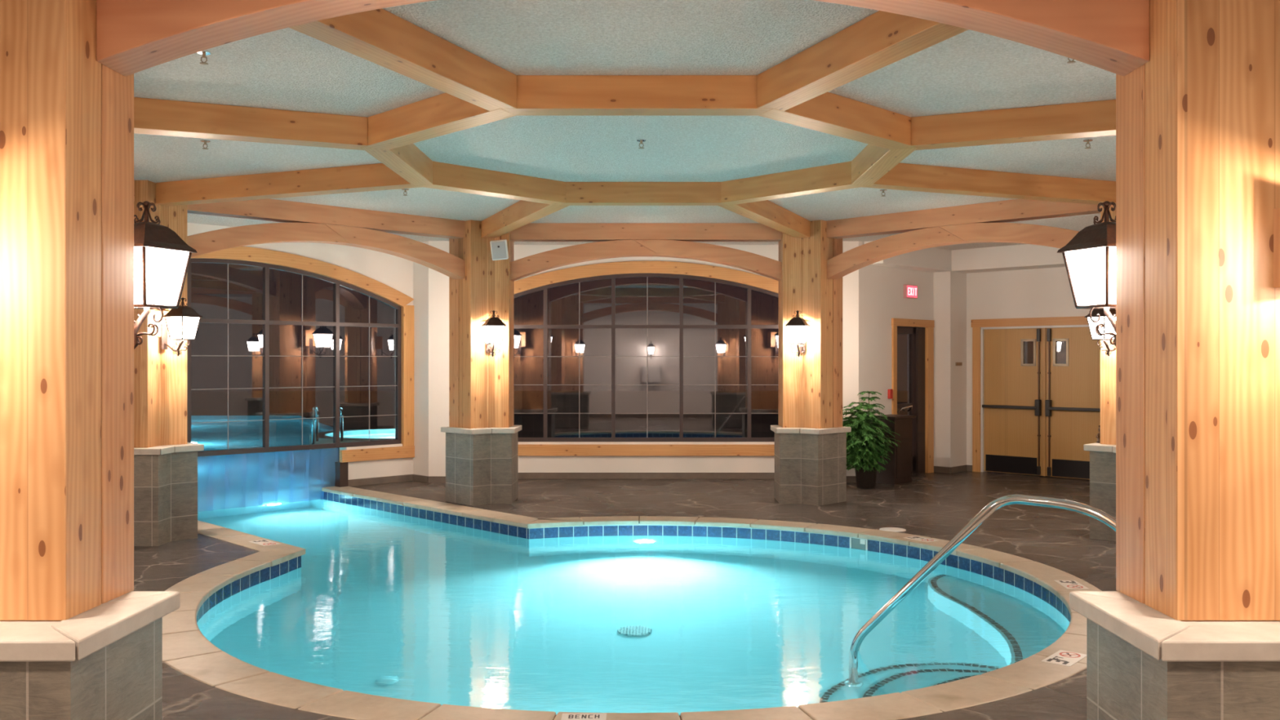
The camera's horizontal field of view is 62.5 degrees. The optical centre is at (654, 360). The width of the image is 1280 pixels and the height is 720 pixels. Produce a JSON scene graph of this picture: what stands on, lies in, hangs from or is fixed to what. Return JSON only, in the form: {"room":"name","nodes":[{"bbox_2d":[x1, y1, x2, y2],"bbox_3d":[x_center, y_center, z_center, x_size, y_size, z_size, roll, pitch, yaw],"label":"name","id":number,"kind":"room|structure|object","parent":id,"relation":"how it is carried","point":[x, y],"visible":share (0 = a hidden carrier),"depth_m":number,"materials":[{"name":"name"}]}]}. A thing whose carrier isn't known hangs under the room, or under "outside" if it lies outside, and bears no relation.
{"room":"indoor swimming pool","nodes":[
{"label":"indoor swimming pool","id":0,"kind":"room"},
{"bbox_2d":[186,222,413,487],"bbox_3d":[-5.590,-0.003,12.925,0.240,3.425,5.929,0,0,45],"label":"wall","id":1,"kind":"structure","parent":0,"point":[394,272],"depth_m":14.39,"materials":[{"name":"white paint"}]},
{"bbox_2d":[186,246,414,462],"bbox_3d":[-5.293,-0.030,13.122,0.149,2.800,5.230,0,0,45],"label":"window","id":2,"kind":"structure","parent":1,"relation":"attached to","point":[265,259],"depth_m":14.12,"materials":[{"name":"brown metal"}]},
{"bbox_2d":[348,474,413,486],"bbox_3d":[-3.784,1.654,14.582,0.018,0.092,1.030,0,0,45],"label":"baseboard","id":3,"kind":"structure","parent":1,"relation":"attached to","point":[352,482],"depth_m":14.56,"materials":[{"name":"tile"}]},
{"bbox_2d":[413,240,428,475],"bbox_3d":[-3.195,-0.007,14.898,0.396,3.415,0.250,0,0,45],"label":"wall","id":4,"kind":"structure","parent":0,"point":[420,273],"depth_m":14.79,"materials":[{"name":"white paint"}]},
{"bbox_2d":[413,474,428,483],"bbox_3d":[-3.287,1.654,14.806,0.396,0.092,0.018,0,0,45],"label":"baseboard","id":5,"kind":"structure","parent":4,"relation":"attached to","point":[416,477],"depth_m":14.78,"materials":[{"name":"tile"}]},
{"bbox_2d":[191,391,908,497],"bbox_3d":[-15.103,1.720,25.000,90.000,0.001,70.000,0,0,0],"label":"floor","id":6,"kind":"structure","parent":0,"point":[353,403],"depth_m":36.02,"materials":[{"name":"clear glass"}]},
{"bbox_2d":[191,415,340,485],"bbox_3d":[-17.291,2.210,22.000,25.625,0.980,22.000,0,0,0],"label":"pool","id":7,"kind":"object","parent":6,"relation":"in","point":[274,473],"visible":0.16,"depth_m":28.06,"materials":[{"name":"liquid"}]},
{"bbox_2d":[191,419,329,495],"bbox_3d":[-17.291,1.840,22.000,25.625,0.001,22.000,0,0,0],"label":"pool water","id":8,"kind":"object","parent":7,"relation":"in","point":[236,473],"visible":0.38,"depth_m":21.48,"materials":[{"name":"blue liquid"}]},
{"bbox_2d":[311,405,343,467],"bbox_3d":[-5.253,1.219,16.955,0.442,0.982,0.254,0,0,0],"label":"grab rail","id":9,"kind":"object","parent":6,"relation":"on","point":[314,408],"visible":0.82,"depth_m":16.97,"materials":[{"name":"silver metal"}]},
{"bbox_2d":[309,427,395,465],"bbox_3d":[-4.503,1.500,18.600,3.000,0.440,3.000,0,0,0],"label":"hot tub","id":10,"kind":"object","parent":6,"relation":"on","point":[326,455],"visible":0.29,"depth_m":17.84,"materials":[{"name":"liquid"}]},
{"bbox_2d":[133,0,1115,250],"bbox_3d":[0.847,-1.725,7.850,17.100,0.120,18.900,0,0,0],"label":"ceiling","id":11,"kind":"structure","parent":0,"point":[287,68],"depth_m":6.67,"materials":[{"name":"paint"}]},
{"bbox_2d":[197,50,210,65],"bbox_3d":[-2.431,-1.633,5.692,0.068,0.064,0.068,0,0,0],"label":"sprinkler","id":12,"kind":"object","parent":11,"relation":"attached to","point":[203,53],"visible":0.95,"depth_m":5.69,"materials":[{"name":"silver metal"}]},
{"bbox_2d":[200,139,210,149],"bbox_3d":[-3.400,-1.633,7.984,0.068,0.064,0.068,0,0,0],"label":"sprinkler","id":13,"kind":"object","parent":11,"relation":"attached to","point":[205,141],"visible":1,"depth_m":7.98,"materials":[{"name":"silver metal"}]},
{"bbox_2d":[133,97,367,150],"bbox_3d":[-3.330,-1.567,6.738,2.890,0.195,0.180,0,0,-23],"label":"ceiling beam","id":14,"kind":"structure","parent":11,"relation":"attached to","point":[151,116],"depth_m":6.93,"materials":[{"name":"brown wood"}]},
{"bbox_2d":[155,163,421,205],"bbox_3d":[-3.330,-1.567,9.412,2.890,0.195,0.180,0,0,23],"label":"ceiling beam","id":15,"kind":"structure","parent":11,"relation":"attached to","point":[377,176],"depth_m":9.31,"materials":[{"name":"brown wood"}]},
{"bbox_2d":[186,198,464,239],"bbox_3d":[-3.494,-1.565,11.466,3.281,0.200,0.220,0,0,-45],"label":"header beam","id":16,"kind":"structure","parent":11,"relation":"attached to","point":[268,210],"depth_m":11.34,"materials":[{"name":"brown wood"}]},
{"bbox_2d":[361,143,432,186],"bbox_3d":[-1.938,-1.567,8.075,0.180,0.195,1.590,0,0,0],"label":"ceiling beam","id":17,"kind":"structure","parent":11,"relation":"attached to","point":[408,162],"depth_m":8.09,"materials":[{"name":"brown wood"}]},
{"bbox_2d":[288,8,516,111],"bbox_3d":[-1.403,-1.567,4.938,0.180,0.195,2.695,0,0,23],"label":"ceiling beam","id":18,"kind":"structure","parent":11,"relation":"attached to","point":[380,37],"depth_m":5.30,"materials":[{"name":"brown wood"}]},
{"bbox_2d":[401,188,408,195],"bbox_3d":[-2.417,-1.633,10.233,0.068,0.064,0.068,0,0,0],"label":"sprinkler","id":19,"kind":"object","parent":11,"relation":"attached to","point":[404,189],"visible":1,"depth_m":10.23,"materials":[{"name":"silver metal"}]},
{"bbox_2d":[360,93,516,149],"bbox_3d":[-1.401,-1.567,6.777,1.590,0.195,0.180,0,0,45],"label":"ceiling beam","id":20,"kind":"structure","parent":11,"relation":"attached to","point":[442,114],"depth_m":6.75,"materials":[{"name":"brown wood"}]},
{"bbox_2d":[414,160,565,205],"bbox_3d":[-1.401,-1.567,9.373,1.590,0.195,0.180,0,0,-45],"label":"ceiling beam","id":21,"kind":"structure","parent":11,"relation":"attached to","point":[446,176],"depth_m":9.27,"materials":[{"name":"brown wood"}]},
{"bbox_2d":[481,200,568,238],"bbox_3d":[-1.440,-1.567,11.303,0.180,0.195,2.890,0,0,-23],"label":"ceiling beam","id":22,"kind":"structure","parent":11,"relation":"attached to","point":[522,213],"depth_m":11.26,"materials":[{"name":"brown wood"}]},
{"bbox_2d":[502,75,772,115],"bbox_3d":[-0.103,-1.567,6.240,1.590,0.195,0.180,0,0,0],"label":"ceiling beam","id":23,"kind":"structure","parent":11,"relation":"attached to","point":[536,95],"depth_m":6.15,"materials":[{"name":"brown wood"}]},
{"bbox_2d":[636,138,645,148],"bbox_3d":[-0.099,-1.633,7.959,0.068,0.064,0.068,0,0,0],"label":"sprinkler","id":24,"kind":"object","parent":11,"relation":"attached to","point":[641,140],"visible":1,"depth_m":7.95,"materials":[{"name":"silver metal"}]},
{"bbox_2d":[560,182,727,205],"bbox_3d":[-0.103,-1.567,9.910,1.590,0.195,0.180,0,0,0],"label":"ceiling beam","id":25,"kind":"structure","parent":11,"relation":"attached to","point":[577,193],"depth_m":9.82,"materials":[{"name":"brown wood"}]},
{"bbox_2d":[510,222,781,241],"bbox_3d":[-0.103,-1.565,12.870,3.281,0.200,0.220,0,0,0],"label":"header beam","id":26,"kind":"structure","parent":11,"relation":"attached to","point":[531,232],"depth_m":12.76,"materials":[{"name":"brown wood"}]},
{"bbox_2d":[719,200,809,238],"bbox_3d":[1.234,-1.567,11.303,0.180,0.195,2.890,0,0,23],"label":"ceiling beam","id":27,"kind":"structure","parent":11,"relation":"attached to","point":[766,212],"depth_m":11.26,"materials":[{"name":"brown wood"}]},
{"bbox_2d":[720,160,869,205],"bbox_3d":[1.194,-1.567,9.373,1.590,0.195,0.180,0,0,45],"label":"ceiling beam","id":28,"kind":"structure","parent":11,"relation":"attached to","point":[837,176],"depth_m":9.28,"materials":[{"name":"brown wood"}]},
{"bbox_2d":[758,92,918,149],"bbox_3d":[1.194,-1.567,6.777,1.590,0.195,0.180,0,0,-45],"label":"ceiling beam","id":29,"kind":"structure","parent":11,"relation":"attached to","point":[828,113],"depth_m":6.74,"materials":[{"name":"brown wood"}]},
{"bbox_2d":[756,10,968,111],"bbox_3d":[1.197,-1.567,4.938,0.180,0.195,2.695,0,0,-23],"label":"ceiling beam","id":30,"kind":"structure","parent":11,"relation":"attached to","point":[881,39],"depth_m":5.31,"materials":[{"name":"brown wood"}]},
{"bbox_2d":[880,189,886,196],"bbox_3d":[2.229,-1.633,10.274,0.068,0.064,0.068,0,0,0],"label":"sprinkler","id":31,"kind":"object","parent":11,"relation":"attached to","point":[882,190],"visible":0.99,"depth_m":10.27,"materials":[{"name":"silver metal"}]},
{"bbox_2d":[851,144,917,186],"bbox_3d":[1.732,-1.567,8.075,0.180,0.195,1.590,0,0,0],"label":"ceiling beam","id":32,"kind":"structure","parent":11,"relation":"attached to","point":[873,162],"depth_m":8.10,"materials":[{"name":"brown wood"}]},
{"bbox_2d":[826,199,1100,239],"bbox_3d":[3.288,-1.565,11.466,0.220,0.200,3.281,0,0,-45],"label":"header beam","id":33,"kind":"structure","parent":11,"relation":"attached to","point":[1014,210],"depth_m":11.35,"materials":[{"name":"brown wood"}]},
{"bbox_2d":[862,163,1115,205],"bbox_3d":[3.124,-1.567,9.412,2.890,0.195,0.180,0,0,-23],"label":"ceiling beam","id":34,"kind":"structure","parent":11,"relation":"attached to","point":[904,176],"depth_m":9.27,"materials":[{"name":"brown wood"}]},
{"bbox_2d":[911,99,1115,150],"bbox_3d":[3.124,-1.567,6.738,2.890,0.195,0.180,0,0,23],"label":"ceiling beam","id":35,"kind":"structure","parent":11,"relation":"attached to","point":[1091,118],"depth_m":6.96,"materials":[{"name":"brown wood"}]},
{"bbox_2d":[1066,57,1075,63],"bbox_3d":[2.240,-1.633,5.667,0.068,0.064,0.068,0,0,0],"label":"sprinkler","id":36,"kind":"object","parent":11,"relation":"attached to","point":[1069,61],"visible":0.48,"depth_m":5.67,"materials":[{"name":"silver metal"}]},
{"bbox_2d":[1083,138,1093,148],"bbox_3d":[3.272,-1.633,7.959,0.068,0.064,0.068,0,0,0],"label":"sprinkler","id":37,"kind":"object","parent":11,"relation":"attached to","point":[1087,140],"visible":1,"depth_m":7.96,"materials":[{"name":"silver metal"}]},
{"bbox_2d":[133,471,1116,719],"bbox_3d":[0.847,1.700,7.850,17.100,0.001,18.900,0,0,0],"label":"floor","id":38,"kind":"structure","parent":0,"point":[938,505],"depth_m":11.46,"materials":[{"name":"stone"}]},
{"bbox_2d":[0,0,180,719],"bbox_3d":[-2.295,0.018,3.440,1.293,3.364,0.850,0,0,0],"label":"pillar","id":39,"kind":"structure","parent":38,"relation":"on","point":[77,642],"depth_m":3.26,"materials":[{"name":"wood"}]},
{"bbox_2d":[133,200,197,349],"bbox_3d":[-1.925,-0.316,3.788,0.244,0.549,0.487,0,0,23],"label":"wall lantern","id":40,"kind":"object","parent":39,"relation":"attached to","point":[150,238],"visible":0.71,"depth_m":3.88,"materials":[{"name":"metal"}]},
{"bbox_2d":[96,0,1149,76],"bbox_3d":[-0.103,-1.220,3.530,3.432,0.488,0.192,0,0,0],"label":"ceiling beam","id":41,"kind":"structure","parent":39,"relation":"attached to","point":[133,36],"depth_m":3.44,"materials":[{"name":"brown wood"}]},
{"bbox_2d":[133,180,204,546],"bbox_3d":[-4.784,0.018,10.014,0.812,3.364,1.009,0,0,23],"label":"pillar","id":42,"kind":"structure","parent":38,"relation":"on","point":[166,464],"depth_m":9.88,"materials":[{"name":"wood"}]},
{"bbox_2d":[154,297,202,355],"bbox_3d":[-4.522,-0.316,9.905,0.487,0.549,0.244,0,0,22],"label":"wall lantern","id":43,"kind":"object","parent":42,"relation":"attached to","point":[165,326],"visible":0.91,"depth_m":9.88,"materials":[{"name":"metal"}]},
{"bbox_2d":[186,222,464,279],"bbox_3d":[-3.494,-1.220,11.466,3.281,0.488,0.212,0,0,-45],"label":"beam","id":44,"kind":"structure","parent":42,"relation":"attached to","point":[452,266],"depth_m":11.35,"materials":[{"name":"brown wood"}]},
{"bbox_2d":[428,240,448,475],"bbox_3d":[-2.963,-0.007,14.910,0.360,3.415,0.480,0,0,0],"label":"wall pier","id":45,"kind":"object","parent":38,"relation":"on","point":[438,282],"visible":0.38,"depth_m":14.67,"materials":[{"name":"white paint"}]},
{"bbox_2d":[428,475,445,483],"bbox_3d":[-2.963,1.654,14.665,0.360,0.092,0.018,0,0,0],"label":"baseboard","id":46,"kind":"object","parent":45,"relation":"attached to","point":[432,479],"visible":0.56,"depth_m":14.65,"materials":[{"name":"tile"}]},
{"bbox_2d":[440,219,521,506],"bbox_3d":[-2.042,0.018,12.756,1.009,3.364,0.812,0,0,-23],"label":"pillar","id":47,"kind":"structure","parent":38,"relation":"on","point":[482,434],"depth_m":12.59,"materials":[{"name":"wood"}]},
{"bbox_2d":[480,310,506,357],"bbox_3d":[-1.933,-0.316,12.494,0.244,0.549,0.487,0,0,-23],"label":"wall lantern","id":48,"kind":"object","parent":47,"relation":"attached to","point":[489,328],"visible":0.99,"depth_m":12.43,"materials":[{"name":"glass"}]},
{"bbox_2d":[489,239,508,260],"bbox_3d":[-1.837,-1.312,12.529,0.210,0.261,0.285,0,0,-4],"label":"wall speaker","id":49,"kind":"object","parent":47,"relation":"attached to","point":[499,248],"visible":1,"depth_m":12.41,"materials":[{"name":"white plastic"}]},
{"bbox_2d":[510,240,781,281],"bbox_3d":[-0.103,-1.220,12.870,3.281,0.488,0.211,0,0,0],"label":"brace","id":50,"kind":"object","parent":47,"relation":"attached to","point":[522,268],"visible":1,"depth_m":12.76,"materials":[{"name":"brown wood"}]},
{"bbox_2d":[162,483,1101,719],"bbox_3d":[-1.622,2.247,9.619,6.835,1.106,11.047,0,0,-45],"label":"swimming pool","id":51,"kind":"object","parent":38,"relation":"in","point":[187,650],"visible":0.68,"depth_m":7.64,"materials":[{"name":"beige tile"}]},
{"bbox_2d":[248,539,279,546],"bbox_3d":[-3.628,1.695,9.815,0.160,0.004,0.340,0,0,-45],"label":"depth marker","id":52,"kind":"object","parent":51,"relation":"on","point":[262,542],"visible":1,"depth_m":9.82,"materials":[{"name":"white tile"}]},
{"bbox_2d":[560,712,606,719],"bbox_3d":[-0.335,1.695,5.005,0.212,0.004,0.120,0,0,-1],"label":"marker","id":53,"kind":"object","parent":51,"relation":"on","point":[565,716],"visible":1,"depth_m":5.01,"materials":[{"name":"white tile"}]},
{"bbox_2d":[196,496,1070,715],"bbox_3d":[-1.673,1.850,9.709,9.390,0.001,9.317,0,0,0],"label":"pool water","id":54,"kind":"object","parent":51,"relation":"in","point":[380,602],"visible":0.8,"depth_m":7.62,"materials":[{"name":"blue liquid"}]},
{"bbox_2d":[849,537,867,550],"bbox_3d":[2.013,1.823,10.386,0.200,0.154,0.022,0,0,44],"label":"skimmer","id":55,"kind":"object","parent":51,"relation":"attached to","point":[857,543],"visible":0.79,"depth_m":10.38,"materials":[{"name":"white plastic"}]},
{"bbox_2d":[903,536,937,542],"bbox_3d":[2.531,1.695,10.017,0.160,0.004,0.300,0,0,-35],"label":"depth marker","id":56,"kind":"object","parent":51,"relation":"on","point":[915,538],"visible":1,"depth_m":10.00,"materials":[{"name":"white tile"}]},
{"bbox_2d":[849,494,1115,651],"bbox_3d":[2.025,1.666,6.320,1.856,1.748,0.126,0,0,30],"label":"handrail","id":57,"kind":"object","parent":51,"relation":"on","point":[1083,508],"visible":0.55,"depth_m":6.37,"materials":[{"name":"silver metal"}]},
{"bbox_2d":[1041,649,1086,666],"bbox_3d":[2.339,1.695,6.008,0.160,0.004,0.300,0,0,41],"label":"depth marker","id":58,"kind":"object","parent":51,"relation":"on","point":[1065,658],"visible":0.99,"depth_m":6.00,"materials":[{"name":"white tile"}]},
{"bbox_2d":[1054,580,1088,589],"bbox_3d":[3.153,1.695,7.979,0.160,0.004,0.300,0,0,3],"label":"depth marker","id":59,"kind":"object","parent":51,"relation":"on","point":[1073,584],"visible":1,"depth_m":7.96,"materials":[{"name":"white tile"}]},
{"bbox_2d":[770,219,851,506],"bbox_3d":[1.836,0.018,12.756,1.009,3.364,0.812,0,0,23],"label":"pillar","id":60,"kind":"structure","parent":38,"relation":"on","point":[811,436],"depth_m":12.59,"materials":[{"name":"wood"}]},
{"bbox_2d":[785,310,811,356],"bbox_3d":[1.727,-0.316,12.494,0.244,0.549,0.487,0,0,22],"label":"wall lantern","id":61,"kind":"object","parent":60,"relation":"attached to","point":[802,328],"visible":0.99,"depth_m":12.43,"materials":[{"name":"glass"}]},
{"bbox_2d":[826,222,1100,279],"bbox_3d":[3.288,-1.220,11.466,0.212,0.488,3.281,0,0,-45],"label":"beam","id":62,"kind":"structure","parent":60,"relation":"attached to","point":[846,263],"depth_m":11.46,"materials":[{"name":"brown wood"}]},
{"bbox_2d":[842,240,858,475],"bbox_3d":[2.712,-0.007,14.925,0.270,3.415,0.450,0,0,0],"label":"wall pier","id":63,"kind":"object","parent":38,"relation":"on","point":[851,281],"visible":0.31,"depth_m":14.70,"materials":[{"name":"white paint"}]},
{"bbox_2d":[846,475,856,482],"bbox_3d":[2.712,1.654,14.695,0.270,0.092,0.018,0,0,0],"label":"baseboard","id":64,"kind":"object","parent":63,"relation":"attached to","point":[849,478],"visible":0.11,"depth_m":14.69,"materials":[{"name":"tile"}]},
{"bbox_2d":[842,391,899,488],"bbox_3d":[2.795,1.054,14.094,0.985,1.293,0.961,0,0,-33],"label":"potted plant","id":65,"kind":"object","parent":38,"relation":"on","point":[861,448],"visible":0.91,"depth_m":13.98,"materials":[{"name":"green plant"}]},
{"bbox_2d":[879,527,906,532],"bbox_3d":[2.391,1.696,10.588,0.260,0.008,0.260,0,0,0],"label":"lid","id":66,"kind":"object","parent":38,"relation":"on","point":[886,529],"visible":1,"depth_m":10.58,"materials":[{"name":"beige plastic"}]},
{"bbox_2d":[870,413,915,484],"bbox_3d":[3.329,1.232,14.722,0.415,0.935,0.540,0,0,45],"label":"base cabinet","id":67,"kind":"object","parent":38,"relation":"on","point":[899,468],"visible":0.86,"depth_m":14.54,"materials":[{"name":"brown wood"}]},
{"bbox_2d":[1083,205,1115,541],"bbox_3d":[4.578,0.018,10.014,0.812,3.364,1.009,0,0,-23],"label":"pillar","id":68,"kind":"structure","parent":38,"relation":"on","point":[1102,455],"depth_m":10.05,"materials":[{"name":"wood"}]},
{"bbox_2d":[1095,425,1100,443],"bbox_3d":[4.367,0.716,10.300,0.131,0.172,0.098,0,0,0],"label":"figurine","id":69,"kind":"object","parent":68,"relation":"on","point":[1098,436],"visible":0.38,"depth_m":10.28,"materials":[{"name":"brown wood"}]},
{"bbox_2d":[1084,297,1115,355],"bbox_3d":[4.316,-0.316,9.905,0.487,0.549,0.244,0,0,-23],"label":"wall lantern","id":70,"kind":"object","parent":68,"relation":"attached to","point":[1095,312],"visible":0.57,"depth_m":9.84,"materials":[{"name":"metal"}]},
{"bbox_2d":[1069,0,1279,719],"bbox_3d":[2.090,0.018,3.440,1.293,3.364,0.850,0,0,0],"label":"pillar","id":71,"kind":"structure","parent":38,"relation":"on","point":[1189,629],"depth_m":3.26,"materials":[{"name":"wood"}]},
{"bbox_2d":[1056,200,1115,346],"bbox_3d":[1.718,-0.316,3.788,0.244,0.549,0.487,0,0,-23],"label":"wall lantern","id":72,"kind":"object","parent":71,"relation":"attached to","point":[1098,238],"visible":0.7,"depth_m":3.88,"materials":[{"name":"metal"}]},
{"bbox_2d":[1273,208,1279,288],"bbox_3d":[2.110,-0.316,3.085,0.244,0.549,0.487,0,0,-23],"label":"wooden block","id":73,"kind":"object","parent":71,"relation":"attached to","point":[1277,211],"visible":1,"depth_m":3.25,"materials":[{"name":"wood"}]},
{"bbox_2d":[514,244,778,472],"bbox_3d":[-0.103,-0.007,15.260,5.960,3.415,0.200,0,0,0],"label":"wall","id":74,"kind":"structure","parent":0,"point":[526,464],"depth_m":15.16,"materials":[{"name":"white paint"}]},
{"bbox_2d":[514,261,778,455],"bbox_3d":[-0.103,-0.030,15.190,5.240,2.800,0.149,0,0,0],"label":"window","id":75,"kind":"structure","parent":74,"relation":"in","point":[613,270],"depth_m":15.19,"materials":[{"name":"brown wood"}]},
{"bbox_2d":[518,472,774,479],"bbox_3d":[-0.103,1.654,15.155,5.360,0.092,0.018,0,0,0],"label":"baseboard","id":76,"kind":"structure","parent":74,"relation":"attached to","point":[521,475],"depth_m":15.15,"materials":[{"name":"tile"}]},
{"bbox_2d":[858,241,933,422],"bbox_3d":[3.486,-0.007,15.481,0.200,3.415,2.008,0,0,45],"label":"wall","id":77,"kind":"structure","parent":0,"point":[882,300],"depth_m":15.11,"materials":[{"name":"white paint"}]},
{"bbox_2d":[887,389,893,399],"bbox_3d":[3.403,0.480,15.219,0.048,0.140,0.070,0,0,45],"label":"station","id":78,"kind":"object","parent":77,"relation":"attached to","point":[890,392],"visible":1,"depth_m":15.20,"materials":[{"name":"red plastic"}]},
{"bbox_2d":[903,284,917,298],"bbox_3d":[3.790,-1.020,15.595,0.310,0.200,0.060,0,0,-45],"label":"exit sign","id":79,"kind":"object","parent":77,"relation":"attached to","point":[910,291],"visible":1,"depth_m":15.55,"materials":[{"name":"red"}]},
{"bbox_2d":[891,318,934,474],"bbox_3d":[3.786,0.542,15.741,0.236,2.315,1.140,0,0,45],"label":"door","id":80,"kind":"structure","parent":77,"relation":"attached to","point":[921,337],"depth_m":15.87,"materials":[{"name":"brown wood"}]},
{"bbox_2d":[863,240,966,466],"bbox_3d":[3.880,-0.007,15.512,0.308,3.415,2.408,0,0,44],"label":"wall","id":81,"kind":"structure","parent":0,"point":[945,276],"depth_m":15.98,"materials":[{"name":"white paint"}]},
{"bbox_2d":[950,464,967,473],"bbox_3d":[4.646,1.654,16.096,0.018,0.092,0.502,0,0,44],"label":"baseboard","id":82,"kind":"structure","parent":81,"relation":"attached to","point":[962,468],"depth_m":16.06,"materials":[{"name":"tile"}]},
{"bbox_2d":[955,362,962,365],"bbox_3d":[4.642,0.050,16.084,0.018,0.050,0.180,0,0,44],"label":"wall plate","id":83,"kind":"object","parent":81,"relation":"attached to","point":[957,363],"visible":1,"depth_m":16.07,"materials":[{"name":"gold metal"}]},
{"bbox_2d":[933,271,958,466],"bbox_3d":[4.455,-0.007,16.108,0.283,3.415,0.250,0,0,45],"label":"wall","id":84,"kind":"structure","parent":0,"point":[937,275],"depth_m":16.03,"materials":[{"name":"white paint"}]},
{"bbox_2d":[933,466,950,473],"bbox_3d":[4.364,1.654,16.017,0.283,0.092,0.018,0,0,45],"label":"baseboard","id":85,"kind":"structure","parent":84,"relation":"attached to","point":[936,468],"depth_m":16.01,"materials":[{"name":"tile"}]},
{"bbox_2d":[951,244,1100,273],"bbox_3d":[6.782,-1.522,13.960,6.060,0.345,0.502,0,0,45],"label":"bulkhead","id":86,"kind":"object","parent":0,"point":[1024,256],"depth_m":15.26,"materials":[{"name":"white paint"}]},
{"bbox_2d":[966,264,1100,465],"bbox_3d":[6.957,-0.007,14.281,6.253,3.415,0.200,0,0,45],"label":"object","id":87,"kind":"structure","parent":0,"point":[1046,292],"depth_m":15.64,"materials":[{"name":"white paint"}]},
{"bbox_2d":[966,465,972,471],"bbox_3d":[4.851,1.654,16.239,0.105,0.092,0.018,0,0,45],"label":"baseboard","id":88,"kind":"structure","parent":87,"relation":"attached to","point":[969,468],"depth_m":16.23,"materials":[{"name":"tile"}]},
{"bbox_2d":[971,315,1100,479],"bbox_3d":[5.708,0.535,15.438,2.260,2.330,0.170,0,0,45],"label":"door","id":89,"kind":"structure","parent":87,"relation":"attached to","point":[1037,418],"depth_m":15.52,"materials":[{"name":"brown wood"}]},
{"bbox_2d":[1025,341,1066,364],"bbox_3d":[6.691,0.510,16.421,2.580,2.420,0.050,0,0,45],"label":"window","id":90,"kind":"structure","parent":0,"point":[1061,345],"depth_m":16.70,"materials":[{"name":"grey"}]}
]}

